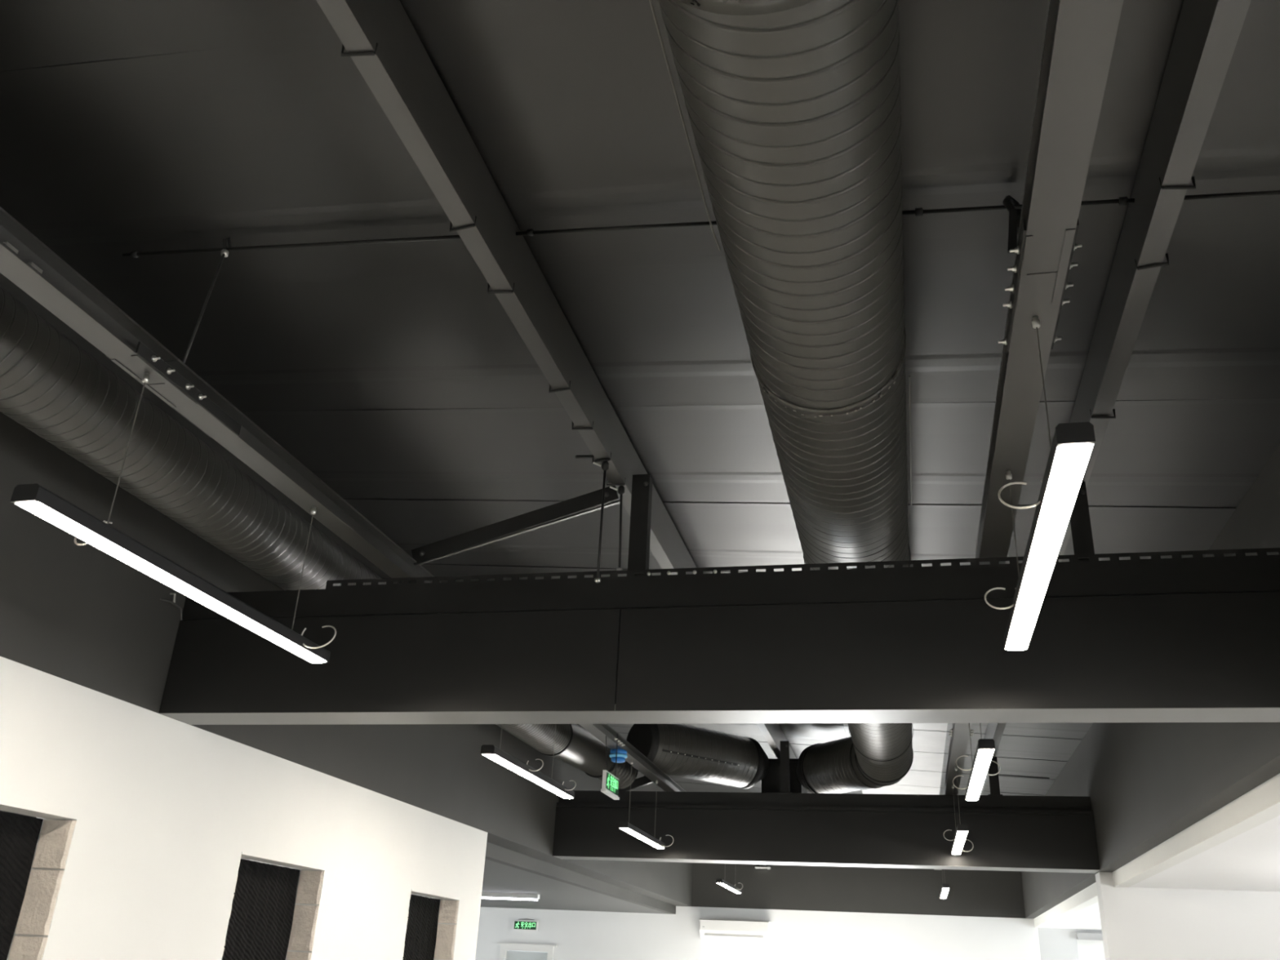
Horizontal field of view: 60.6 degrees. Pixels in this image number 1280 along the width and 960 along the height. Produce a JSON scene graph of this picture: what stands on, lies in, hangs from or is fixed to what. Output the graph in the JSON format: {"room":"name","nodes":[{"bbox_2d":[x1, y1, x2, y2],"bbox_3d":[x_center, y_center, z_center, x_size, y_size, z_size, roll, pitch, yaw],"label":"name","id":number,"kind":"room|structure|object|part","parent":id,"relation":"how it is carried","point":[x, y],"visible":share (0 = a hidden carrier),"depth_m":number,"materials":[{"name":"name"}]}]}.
{"room":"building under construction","nodes":[
{"label":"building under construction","id":0,"kind":"room"},
{"bbox_2d":[0,809,669,914],"bbox_3d":[-3.459,4.443,12.441,5.280,0.050,12.100,-3,-25,13],"label":"ceiling","id":1,"kind":"structure","parent":0,"point":[498,877],"depth_m":13.99,"materials":[{"name":"grey paint"}]},
{"bbox_2d":[480,892,539,900],"bbox_3d":[-2.234,5.447,14.380,1.900,0.075,0.080,-3,-25,13],"label":"lamp","id":2,"kind":"object","parent":1,"relation":"attached to","point":[484,895],"visible":0.36,"depth_m":14.22,"materials":[{"name":"white plastic"}]},
{"bbox_2d":[480,897,537,900],"bbox_3d":[-2.235,5.472,14.368,1.860,0.020,0.070,-3,-25,13],"label":"diffuser","id":3,"kind":"object","parent":2,"relation":"attached to","point":[495,898],"depth_m":14.20,"materials":[{"name":"white plastic"}]},
{"bbox_2d":[240,857,435,898],"bbox_3d":[-4.167,4.230,9.026,5.440,2.430,0.130,-3,-25,13],"label":"trim","id":4,"kind":"structure","parent":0,"point":[241,858],"depth_m":9.13,"materials":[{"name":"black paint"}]},
{"bbox_2d":[0,272,692,959],"bbox_3d":[-1.854,2.512,6.994,0.264,4.100,22.600,-3,-25,13],"label":"wall","id":5,"kind":"structure","parent":0,"point":[150,818],"depth_m":5.21,"materials":[{"name":"white paint"}]},
{"bbox_2d":[0,810,43,959],"bbox_3d":[-2.631,1.777,3.940,0.044,1.192,0.884,-3,-25,13],"label":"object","id":6,"kind":"object","parent":5,"relation":"attached to","point":[19,833],"visible":1,"depth_m":4.40,"materials":[{"name":"black"}]},
{"bbox_2d":[160,598,182,620],"bbox_3d":[-2.209,0.611,5.182,0.029,0.066,0.150,-9,-27,24],"label":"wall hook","id":7,"kind":"object","parent":5,"relation":"attached to","point":[162,599],"visible":1,"depth_m":5.19,"materials":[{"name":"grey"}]},
{"bbox_2d":[169,592,175,602],"bbox_3d":[-2.219,0.559,5.203,0.032,0.045,0.015,8,-25,-12],"label":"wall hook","id":8,"kind":"object","parent":5,"relation":"attached to","point":[171,593],"visible":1,"depth_m":5.20,"materials":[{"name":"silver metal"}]},
{"bbox_2d":[222,858,299,959],"bbox_3d":[-2.148,2.666,5.849,0.044,1.185,0.874,-3,-25,13],"label":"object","id":9,"kind":"object","parent":5,"relation":"attached to","point":[260,926],"visible":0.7,"depth_m":6.06,"materials":[{"name":"black fabric"}]},
{"bbox_2d":[402,893,439,959],"bbox_3d":[-1.667,3.557,7.749,0.044,1.165,0.877,-3,-25,13],"label":"panel","id":10,"kind":"object","parent":5,"relation":"attached to","point":[420,937],"visible":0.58,"depth_m":8.03,"materials":[{"name":"black fabric"}]},
{"bbox_2d":[484,841,675,914],"bbox_3d":[-0.517,4.801,13.143,0.100,0.240,9.250,-3,-25,13],"label":"trim","id":11,"kind":"structure","parent":5,"relation":"attached to","point":[495,853],"depth_m":11.89,"materials":[{"name":"grey paint"}]},
{"bbox_2d":[159,547,1279,724],"bbox_3d":[0.221,0.719,4.772,4.951,0.630,0.251,-3,-25,13],"label":"cross beam","id":12,"kind":"structure","parent":5,"relation":"attached to","point":[1196,638],"depth_m":4.59,"materials":[{"name":"black metal"}]},
{"bbox_3d":[-1.157,0.825,4.942,2.181,0.446,0.020,-3,-25,13],"label":"panel","id":13,"kind":"part","parent":12,"relation":"part of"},
{"bbox_2d":[627,474,653,576],"bbox_3d":[0.002,0.226,5.032,0.122,0.518,0.113,-3,-25,13],"label":"strut","id":14,"kind":"object","parent":12,"relation":"on","point":[642,484],"visible":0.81,"depth_m":5.01,"materials":[{"name":"black metal"}]},
{"bbox_3d":[0.208,0.992,4.650,4.951,0.030,0.248,-3,-25,13],"label":"soffit panel","id":15,"kind":"part","parent":12,"relation":"part of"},
{"bbox_3d":[0.206,0.487,4.758,4.951,0.132,0.013,-3,-25,13],"label":"panel","id":16,"kind":"part","parent":12,"relation":"part of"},
{"bbox_3d":[1.255,0.697,4.391,2.766,0.446,0.020,-3,-25,13],"label":"panel","id":17,"kind":"part","parent":12,"relation":"part of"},
{"bbox_2d":[1069,481,1094,561],"bbox_3d":[1.837,0.194,4.584,0.118,0.374,0.113,-3,-25,13],"label":"strut","id":18,"kind":"object","parent":12,"relation":"on","point":[1080,522],"visible":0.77,"depth_m":4.54,"materials":[{"name":"black metal"}]},
{"bbox_2d":[552,790,1100,873],"bbox_3d":[1.616,3.277,10.291,4.951,0.628,0.310,-3,-25,13],"label":"cross beam","id":19,"kind":"structure","parent":5,"relation":"attached to","point":[1025,833],"depth_m":10.12,"materials":[{"name":"black metal"}]},
{"bbox_2d":[618,776,653,791],"bbox_3d":[-0.164,3.034,10.799,0.796,0.344,0.062,-3,-25,13],"label":"diagonal brace","id":20,"kind":"object","parent":19,"relation":"on","point":[639,782],"visible":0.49,"depth_m":10.78,"materials":[{"name":"black metal"}]},
{"bbox_2d":[777,741,791,792],"bbox_3d":[1.397,2.769,10.555,0.122,0.490,0.118,-3,-25,13],"label":"strut","id":21,"kind":"object","parent":19,"relation":"on","point":[784,745],"visible":0.95,"depth_m":10.51,"materials":[{"name":"black metal"}]},
{"bbox_3d":[1.592,3.066,10.234,4.951,0.036,0.014,-3,-25,13],"label":"panel","id":22,"kind":"part","parent":19,"relation":"part of","materials":[{"name":"black metal"}]},
{"bbox_3d":[1.602,3.549,10.168,4.951,0.030,0.308,-3,-25,13],"label":"soffit panel","id":23,"kind":"part","parent":19,"relation":"part of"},
{"bbox_2d":[987,756,1002,795],"bbox_3d":[3.258,2.736,10.100,0.125,0.346,0.118,-3,-25,13],"label":"strut","id":24,"kind":"object","parent":19,"relation":"on","point":[993,768],"visible":0.72,"depth_m":10.05,"materials":[{"name":"black metal"}]},
{"bbox_2d":[0,0,1279,795],"bbox_3d":[0.796,0.730,7.291,5.197,0.437,22.850,-3,-25,13],"label":"ceiling","id":25,"kind":"structure","parent":0,"point":[391,372],"depth_m":3.92,"materials":[{"name":"grey metal"}]},
{"bbox_2d":[0,286,638,789],"bbox_3d":[-1.634,0.351,5.370,0.587,0.398,12.056,-3,-25,13],"label":"spiral duct","id":26,"kind":"object","parent":25,"relation":"hanging from","point":[51,387],"visible":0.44,"depth_m":4.37,"materials":[{"name":"black metal"}]},
{"bbox_2d":[626,723,768,789],"bbox_3d":[0.600,2.690,10.748,1.550,0.508,0.508,20,-29,-33],"label":"duct","id":27,"kind":"object","parent":26,"relation":"attached to","point":[682,750],"visible":0.84,"depth_m":10.50,"materials":[{"name":"black metal"}]},
{"bbox_3d":[-0.429,-1.470,2.429,4.957,0.339,1.107,-3,-25,13],"label":"roof panel","id":28,"kind":"part","parent":25,"relation":"part of","materials":[{"name":"grey metal"}]},
{"bbox_2d":[315,0,808,793],"bbox_3d":[0.412,0.859,7.170,0.090,0.256,22.470,-3,-25,13],"label":"purlin","id":29,"kind":"object","parent":25,"relation":"attached to","point":[379,37],"visible":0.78,"depth_m":3.46,"materials":[{"name":"black metal"}]},
{"bbox_2d":[122,235,460,257],"bbox_3d":[-1.211,-0.838,3.917,1.489,0.110,0.026,-3,-25,13],"label":"rod","id":30,"kind":"object","parent":29,"relation":"attached to","point":[135,254],"visible":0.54,"depth_m":3.92,"materials":[{"name":"black metal"}]},
{"bbox_2d":[182,237,231,363],"bbox_3d":[-1.509,-0.615,3.801,0.026,0.676,0.214,6,-24,-7],"label":"hanger","id":31,"kind":"object","parent":30,"relation":"hanging from","point":[224,253],"visible":0.99,"depth_m":3.83,"materials":[{"name":"grey metal"}]},
{"bbox_2d":[575,455,594,458],"bbox_3d":[-0.241,-0.101,4.778,0.088,0.039,0.016,18,-28,-29],"label":"bolt","id":32,"kind":"object","parent":29,"relation":"attached to","point":[576,456],"visible":1,"depth_m":4.77,"materials":[{"name":"black metal"}]},
{"bbox_2d":[592,461,608,582],"bbox_3d":[-0.185,0.174,4.731,0.071,0.564,0.030,4,-24,-4],"label":"rod","id":33,"kind":"object","parent":29,"relation":"hanging from","point":[605,464],"visible":1,"depth_m":4.74,"materials":[{"name":"black metal"}]},
{"bbox_3d":[-0.166,0.172,4.734,0.011,0.558,0.011,6,-24,-8],"label":"rod","id":34,"kind":"part","parent":33,"relation":"part of","materials":[{"name":"black metal"}]},
{"bbox_2d":[515,221,717,237],"bbox_3d":[-0.055,-0.832,3.622,0.751,0.064,0.026,-3,-25,13],"label":"rod","id":35,"kind":"object","parent":29,"relation":"attached to","point":[529,233],"visible":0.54,"depth_m":3.63,"materials":[{"name":"black metal"}]},
{"bbox_2d":[609,485,624,570],"bbox_3d":[-0.109,0.219,4.995,0.080,0.424,0.032,1,-24,5],"label":"rod","id":36,"kind":"object","parent":29,"relation":"hanging from","point":[621,488],"visible":0.99,"depth_m":5.00,"materials":[{"name":"black metal"}]},
{"bbox_3d":[-0.089,0.216,4.994,0.024,0.418,0.011,-3,-25,13],"label":"rod","id":37,"kind":"part","parent":36,"relation":"part of","materials":[{"name":"black metal"}]},
{"bbox_3d":[0.800,0.785,7.294,4.957,0.340,1.106,-3,-25,13],"label":"roof panel","id":38,"kind":"part","parent":25,"relation":"part of","materials":[{"name":"grey metal"}]},
{"bbox_3d":[-0.183,-1.019,3.402,4.957,0.339,1.107,-3,-25,13],"label":"roof panel","id":39,"kind":"part","parent":25,"relation":"part of","materials":[{"name":"grey metal"}]},
{"bbox_3d":[0.062,-0.568,4.375,4.957,0.339,1.107,-3,-25,13],"label":"roof panel","id":40,"kind":"part","parent":25,"relation":"part of","materials":[{"name":"grey metal"}]},
{"bbox_3d":[0.982,3.033,12.424,2.800,0.206,1.108,-3,-25,13],"label":"roof panel","id":41,"kind":"part","parent":25,"relation":"part of","materials":[{"name":"white metal"}]},
{"bbox_3d":[1.719,4.386,15.342,2.800,0.206,1.107,-3,-25,13],"label":"roof panel","id":42,"kind":"part","parent":25,"relation":"part of","materials":[{"name":"white metal"}]},
{"bbox_3d":[0.736,2.583,11.451,2.800,0.206,1.108,-3,-25,13],"label":"roof panel","id":43,"kind":"part","parent":25,"relation":"part of","materials":[{"name":"white metal"}]},
{"bbox_3d":[0.308,-0.117,5.348,4.957,0.340,1.107,-3,-25,13],"label":"roof panel","id":44,"kind":"part","parent":25,"relation":"part of","materials":[{"name":"grey metal"}]},
{"bbox_3d":[1.473,3.935,14.370,2.800,0.206,1.107,-3,-25,13],"label":"roof panel","id":45,"kind":"part","parent":25,"relation":"part of","materials":[{"name":"white metal"}]},
{"bbox_2d":[658,0,913,793],"bbox_3d":[0.724,0.282,5.339,1.149,0.593,12.999,-3,-25,13],"label":"spiral duct","id":46,"kind":"object","parent":25,"relation":"hanging from","point":[793,106],"visible":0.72,"depth_m":2.81,"materials":[{"name":"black metal"}]},
{"bbox_2d":[648,0,720,250],"bbox_3d":[0.101,-0.897,2.658,0.018,0.030,1.111,-3,-25,13],"label":"wire","id":47,"kind":"object","parent":46,"relation":"attached to","point":[650,1],"visible":1,"depth_m":2.69,"materials":[{"name":"grey metal"}]},
{"bbox_2d":[761,758,807,793],"bbox_3d":[1.497,3.153,11.322,0.440,0.410,0.720,-3,-25,13],"label":"box","id":48,"kind":"object","parent":46,"relation":"attached to","point":[771,783],"visible":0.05,"depth_m":11.04,"materials":[{"name":"black metal"}]},
{"bbox_3d":[0.554,0.334,6.319,4.957,0.340,1.106,-3,-25,13],"label":"roof panel","id":49,"kind":"part","parent":25,"relation":"part of","materials":[{"name":"grey metal"}]},
{"bbox_3d":[0.490,2.132,10.479,2.800,0.206,1.108,-3,-25,13],"label":"roof panel","id":50,"kind":"part","parent":25,"relation":"part of","materials":[{"name":"grey metal"}]},
{"bbox_3d":[2.562,2.592,10.987,0.959,0.092,1.105,-3,-25,13],"label":"roof panel","id":51,"kind":"part","parent":25,"relation":"part of","materials":[{"name":"white metal"}]},
{"bbox_3d":[2.316,2.140,10.012,0.959,0.092,1.105,-3,-25,13],"label":"roof panel","id":52,"kind":"part","parent":25,"relation":"part of","materials":[{"name":"white metal"}]},
{"bbox_3d":[3.298,3.943,13.902,0.959,0.092,1.103,-3,-25,13],"label":"roof panel","id":53,"kind":"part","parent":25,"relation":"part of","materials":[{"name":"grey metal"}]},
{"bbox_3d":[3.054,3.494,12.933,0.959,0.092,1.103,-3,-25,13],"label":"roof panel","id":54,"kind":"part","parent":25,"relation":"part of","materials":[{"name":"white metal"}]},
{"bbox_3d":[2.807,3.042,11.957,0.959,0.092,1.104,-3,-25,13],"label":"roof panel","id":55,"kind":"part","parent":25,"relation":"part of","materials":[{"name":"white metal"}]},
{"bbox_3d":[4.346,3.950,13.638,1.196,0.106,1.107,-3,-25,13],"label":"roof panel","id":56,"kind":"part","parent":25,"relation":"part of","materials":[{"name":"grey metal"}]},
{"bbox_3d":[4.100,3.498,12.664,1.196,0.106,1.107,-3,-25,13],"label":"roof panel","id":57,"kind":"part","parent":25,"relation":"part of","materials":[{"name":"grey metal"}]},
{"bbox_3d":[3.854,3.048,11.692,1.196,0.106,1.108,-3,-25,13],"label":"roof panel","id":58,"kind":"part","parent":25,"relation":"part of","materials":[{"name":"grey metal"}]},
{"bbox_2d":[1002,195,1021,253],"bbox_3d":[1.024,-0.705,3.032,0.054,0.554,0.535,-8,-27,23],"label":"hanger","id":59,"kind":"object","parent":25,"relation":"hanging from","point":[1015,214],"visible":0.86,"depth_m":3.12,"materials":[{"name":"black metal"}]},
{"bbox_2d":[933,0,1123,870],"bbox_3d":[1.980,1.234,6.600,0.168,0.093,22.470,-3,-25,13],"label":"ceiling beam","id":60,"kind":"structure","parent":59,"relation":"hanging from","point":[1079,41],"depth_m":2.60,"materials":[{"name":"black metal"}]},
{"bbox_2d":[939,869,949,898],"bbox_3d":[3.823,4.930,13.824,0.078,0.546,1.700,-3,-25,13],"label":"linear pendant","id":61,"kind":"object","parent":60,"relation":"hanging from","point":[945,886],"visible":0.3,"depth_m":13.35,"materials":[{"name":"black"}]},
{"bbox_2d":[940,888,949,898],"bbox_3d":[3.811,5.175,13.713,0.074,0.007,1.672,-3,-25,13],"label":"diffuser","id":62,"kind":"object","parent":61,"relation":"attached to","point":[944,892],"depth_m":13.65,"materials":[{"name":"white plastic"}]},
{"bbox_2d":[943,766,973,854],"bbox_3d":[2.616,2.734,9.086,0.214,0.546,1.621,-5,-25,17],"label":"linear pendant","id":63,"kind":"object","parent":60,"relation":"hanging from","point":[962,830],"visible":1,"depth_m":8.79,"materials":[{"name":"black"}]},
{"bbox_2d":[951,831,968,854],"bbox_3d":[2.613,2.978,8.973,0.074,0.007,1.592,-3,-25,13],"label":"diffuser","id":64,"kind":"object","parent":63,"relation":"attached to","point":[960,836],"depth_m":8.89,"materials":[{"name":"white plastic"}]},
{"bbox_2d":[952,723,1000,800],"bbox_3d":[1.915,1.430,6.271,0.245,0.546,1.680,-3,-25,13],"label":"linear pendant","id":65,"kind":"object","parent":60,"relation":"hanging from","point":[985,748],"visible":0.84,"depth_m":5.99,"materials":[{"name":"black"}]},
{"bbox_2d":[965,749,994,800],"bbox_3d":[1.903,1.675,6.161,0.074,0.007,1.652,-3,-25,13],"label":"diffuser","id":66,"kind":"object","parent":65,"relation":"attached to","point":[983,757],"depth_m":6.03,"materials":[{"name":"white plastic"}]},
{"bbox_3d":[0.969,-0.490,2.832,0.005,0.039,0.560,-3,-25,13],"label":"splice plate","id":67,"kind":"part","parent":60,"relation":"part of","materials":[{"name":"black metal"}]},
{"bbox_3d":[0.955,-0.513,2.727,0.014,0.003,0.310,-3,-25,13],"label":"splice plate","id":68,"kind":"part","parent":60,"relation":"part of","materials":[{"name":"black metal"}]},
{"bbox_2d":[984,315,1095,650],"bbox_3d":[1.097,0.017,3.226,0.171,0.546,1.650,-3,-25,13],"label":"linear pendant","id":69,"kind":"object","parent":60,"relation":"hanging from","point":[1073,443],"visible":1,"depth_m":2.81,"materials":[{"name":"black"}]},
{"bbox_2d":[1004,444,1093,650],"bbox_3d":[1.131,0.259,3.105,0.074,0.007,1.622,-3,-25,13],"label":"diffuser","id":70,"kind":"object","parent":69,"relation":"attached to","point":[1068,463],"depth_m":2.86,"materials":[{"name":"white plastic"}]},
{"bbox_3d":[1.041,-0.522,2.698,0.021,0.003,0.310,-3,-25,13],"label":"splice plate","id":71,"kind":"part","parent":60,"relation":"part of","materials":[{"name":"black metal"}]},
{"bbox_3d":[1.082,-0.496,2.806,0.006,0.039,0.560,-3,-25,13],"label":"splice plate","id":72,"kind":"part","parent":60,"relation":"part of","materials":[{"name":"black metal"}]},
{"bbox_3d":[3.609,2.597,10.719,1.196,0.106,1.108,-3,-25,13],"label":"roof panel","id":73,"kind":"part","parent":25,"relation":"part of","materials":[{"name":"grey metal"}]},
{"bbox_3d":[3.363,2.146,9.746,1.196,0.106,1.107,-3,-25,13],"label":"roof panel","id":74,"kind":"part","parent":25,"relation":"part of","materials":[{"name":"grey metal"}]},
{"bbox_2d":[979,0,1251,795],"bbox_3d":[2.379,0.847,6.678,0.090,0.218,22.470,-3,-25,13],"label":"purlin","id":75,"kind":"object","parent":25,"relation":"attached to","point":[1207,33],"visible":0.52,"depth_m":3.02,"materials":[{"name":"light grey painted steel"}]},
{"bbox_2d":[902,196,1134,216],"bbox_3d":[1.137,-0.826,3.318,0.666,0.059,0.026,-3,-25,13],"label":"rod","id":76,"kind":"object","parent":75,"relation":"attached to","point":[1122,201],"visible":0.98,"depth_m":3.33,"materials":[{"name":"black metal"}]},
{"bbox_2d":[998,773,1048,778],"bbox_3d":[4.064,3.200,11.851,0.681,0.055,0.013,-3,-25,13],"label":"rod","id":77,"kind":"object","parent":75,"relation":"attached to","point":[998,774],"visible":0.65,"depth_m":11.83,"materials":[{"name":"black metal"}]},
{"bbox_2d":[475,906,1102,959],"bbox_3d":[2.783,7.766,16.249,15.400,2.550,0.150,-3,-25,13],"label":"wall","id":78,"kind":"structure","parent":0,"point":[795,935],"depth_m":16.70,"materials":[{"name":"white paint"}]},
{"bbox_2d":[513,918,537,930],"bbox_3d":[-1.836,7.136,17.602,0.400,0.178,0.042,-3,-25,13],"label":"exit sign","id":79,"kind":"object","parent":78,"relation":"attached to","point":[518,924],"visible":1,"depth_m":17.58,"materials":[{"name":"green plastic"}]},
{"bbox_2d":[497,942,556,959],"bbox_3d":[-1.827,8.284,17.126,0.980,1.910,0.175,-3,-25,13],"label":"door","id":80,"kind":"structure","parent":78,"relation":"in","point":[517,953],"depth_m":17.45,"materials":[{"name":"white paint"}]},
{"bbox_2d":[699,918,770,941],"bbox_3d":[1.451,6.886,16.781,1.060,0.270,0.223,-3,-25,13],"label":"air conditioner","id":81,"kind":"object","parent":78,"relation":"attached to","point":[708,928],"visible":1,"depth_m":16.70,"materials":[{"name":"white plastic"}]},
{"bbox_3d":[1.429,6.797,16.708,1.040,0.140,0.006,-3,-25,13],"label":"panel","id":82,"kind":"part","parent":81,"relation":"part of","materials":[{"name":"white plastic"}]},
{"bbox_2d":[1075,932,1102,940],"bbox_3d":[6.832,6.535,15.646,1.120,0.095,0.114,-3,-25,13],"label":"box","id":83,"kind":"object","parent":78,"relation":"attached to","point":[1080,935],"visible":0.36,"depth_m":15.70,"materials":[{"name":"grey plastic"}]},
{"bbox_2d":[1076,938,1105,959],"bbox_3d":[6.800,7.630,15.291,1.099,2.375,0.100,-3,-25,13],"label":"door","id":84,"kind":"structure","parent":78,"relation":"in","point":[1087,949],"depth_m":15.76,"materials":[{"name":"white paint"}]},
{"bbox_3d":[6.284,7.658,15.409,0.039,2.375,0.100,-3,-25,13],"label":"frame","id":85,"kind":"part","parent":84,"relation":"part of","materials":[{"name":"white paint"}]},
{"bbox_2d":[691,862,1025,918],"bbox_3d":[3.271,5.855,16.949,4.957,1.550,0.160,-3,-25,13],"label":"wall","id":86,"kind":"structure","parent":0,"point":[971,893],"depth_m":16.66,"materials":[{"name":"grey paint"}]},
{"bbox_2d":[0,206,766,865],"bbox_3d":[-0.589,1.371,7.186,0.158,0.093,22.470,-3,-25,13],"label":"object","id":87,"kind":"structure","parent":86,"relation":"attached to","point":[26,261],"depth_m":3.59,"materials":[{"name":"black metal"}]},
{"bbox_3d":[-1.568,-0.303,3.471,0.014,0.003,0.310,-3,-25,13],"label":"splice plate","id":88,"kind":"part","parent":87,"relation":"part of","materials":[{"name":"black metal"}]},
{"bbox_3d":[-1.555,-0.280,3.576,0.006,0.039,0.560,-3,-25,13],"label":"splice plate","id":89,"kind":"part","parent":87,"relation":"part of","materials":[{"name":"black metal"}]},
{"bbox_3d":[-1.492,-0.312,3.444,0.021,0.003,0.310,-3,-25,13],"label":"splice plate","id":90,"kind":"part","parent":87,"relation":"part of","materials":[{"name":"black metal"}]},
{"bbox_2d":[9,373,336,662],"bbox_3d":[-1.439,0.134,3.733,0.197,0.572,1.631,-5,-25,17],"label":"linear pendant","id":91,"kind":"object","parent":87,"relation":"hanging from","point":[33,498],"visible":1,"depth_m":3.38,"materials":[{"name":"black"}]},
{"bbox_2d":[14,502,326,662],"bbox_3d":[-1.450,0.391,3.617,0.074,0.007,1.602,-3,-25,13],"label":"diffuser","id":92,"kind":"object","parent":91,"relation":"attached to","point":[50,512],"depth_m":3.42,"materials":[{"name":"white plastic"}]},
{"bbox_3d":[-1.451,-0.285,3.552,0.005,0.039,0.560,-3,-25,13],"label":"splice plate","id":93,"kind":"part","parent":87,"relation":"part of","materials":[{"name":"black metal"}]},
{"bbox_2d":[411,485,620,566],"bbox_3d":[-0.589,0.215,5.134,1.002,0.361,0.062,-3,-25,13],"label":"diagonal brace","id":94,"kind":"object","parent":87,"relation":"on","point":[509,527],"visible":0.89,"depth_m":5.12,"materials":[{"name":"black metal"}]},
{"bbox_2d":[480,724,576,799],"bbox_3d":[-0.613,1.577,6.842,0.152,0.572,1.600,-3,-25,13],"label":"linear pendant","id":95,"kind":"object","parent":87,"relation":"hanging from","point":[491,752],"visible":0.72,"depth_m":6.57,"materials":[{"name":"black"}]},
{"bbox_2d":[482,754,573,799],"bbox_3d":[-0.662,1.836,6.734,0.074,0.007,1.572,-3,-25,13],"label":"diffuser","id":96,"kind":"object","parent":95,"relation":"attached to","point":[504,760],"depth_m":6.65,"materials":[{"name":"white plastic"}]},
{"bbox_2d":[600,733,619,799],"bbox_3d":[-0.217,2.148,8.332,0.050,0.491,0.408,-3,-25,13],"label":"exit sign","id":97,"kind":"object","parent":87,"relation":"hanging from","point":[610,786],"visible":1,"depth_m":8.23,"materials":[{"name":"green plastic"}]},
{"bbox_3d":[-0.222,2.292,8.266,0.024,0.138,0.400,-3,-25,13],"label":"frame","id":98,"kind":"part","parent":97,"relation":"part of","materials":[{"name":"white plastic"}]},
{"bbox_3d":[-0.223,2.363,8.233,0.040,0.018,0.408,-3,-25,13],"label":"rail","id":99,"kind":"part","parent":97,"relation":"part of","materials":[{"name":"white plastic"}]},
{"bbox_2d":[608,748,627,763],"bbox_3d":[-0.174,2.221,8.807,0.148,0.092,0.148,-3,-25,13],"label":"smoke detector","id":100,"kind":"object","parent":87,"relation":"attached to","point":[622,755],"visible":0.92,"depth_m":8.76,"materials":[{"name":"blue plastic"}]},
{"bbox_2d":[618,760,673,848],"bbox_3d":[0.092,2.842,9.572,0.181,0.572,1.460,-3,-25,13],"label":"linear pendant","id":101,"kind":"object","parent":87,"relation":"hanging from","point":[627,827],"visible":1,"depth_m":9.31,"materials":[{"name":"black"}]},
{"bbox_2d":[619,827,663,848],"bbox_3d":[0.028,3.102,9.467,0.074,0.007,1.432,-3,-25,13],"label":"diffuser","id":102,"kind":"object","parent":101,"relation":"attached to","point":[634,832],"depth_m":9.42,"materials":[{"name":"white plastic"}]},
{"bbox_2d":[715,878,742,893],"bbox_3d":[1.209,5.028,14.297,0.162,0.572,1.650,-3,-25,13],"label":"linear pendant","id":103,"kind":"object","parent":87,"relation":"hanging from","point":[721,882],"visible":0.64,"depth_m":14.02,"materials":[{"name":"black"}]},
{"bbox_2d":[717,883,740,893],"bbox_3d":[1.155,5.288,14.191,0.074,0.007,1.622,-3,-25,13],"label":"diffuser","id":104,"kind":"object","parent":103,"relation":"attached to","point":[728,886],"depth_m":14.18,"materials":[{"name":"white plastic"}]},
{"bbox_2d":[755,866,770,869],"bbox_3d":[1.910,6.040,17.054,0.240,0.035,0.109,-3,-25,13],"label":"wall fitting","id":105,"kind":"object","parent":86,"relation":"attached to","point":[767,868],"visible":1,"depth_m":17.03,"materials":[{"name":"white plastic"}]},
{"bbox_3d":[1.913,6.040,17.070,0.240,0.020,0.079,-3,-25,13],"label":"plate","id":106,"kind":"part","parent":105,"relation":"part of","materials":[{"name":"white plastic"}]},
{"bbox_2d":[1021,442,1279,918],"bbox_3d":[3.216,1.085,6.374,0.125,1.550,22.600,-3,-25,13],"label":"wall","id":107,"kind":"structure","parent":0,"point":[1145,784],"depth_m":6.96,"materials":[{"name":"grey paint"}]},
{"bbox_2d":[1095,871,1114,888],"bbox_3d":[4.112,3.548,9.704,0.107,0.120,0.250,-3,-25,13],"label":"box","id":108,"kind":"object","parent":107,"relation":"on","point":[1102,878],"depth_m":9.60,"materials":[{"name":"white paint"}]},
{"bbox_2d":[1034,773,1279,928],"bbox_3d":[3.294,1.816,6.015,0.118,0.170,22.600,-3,-25,13],"label":"trim","id":109,"kind":"structure","parent":107,"relation":"attached to","point":[1260,805],"depth_m":6.88,"materials":[{"name":"white paint"}]},
{"bbox_2d":[1183,190,1279,199],"bbox_3d":[1.899,-0.823,3.124,0.766,0.065,0.026,-3,-25,13],"label":"rod","id":110,"kind":"object","parent":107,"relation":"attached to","point":[1277,192],"visible":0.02,"depth_m":3.17,"materials":[{"name":"black metal"}]},
{"bbox_2d":[1043,815,1279,929],"bbox_3d":[5.571,1.750,5.471,4.563,0.050,22.600,-3,-25,13],"label":"ceiling","id":111,"kind":"structure","parent":0,"point":[1250,860],"depth_m":8.04,"materials":[{"name":"white paint"}]},
{"bbox_2d":[1097,886,1279,959],"bbox_3d":[6.333,4.588,8.661,4.788,2.430,0.250,-3,-25,13],"label":"wall","id":112,"kind":"structure","parent":0,"point":[1138,923],"depth_m":9.31,"materials":[{"name":"white paint"}]}
]}

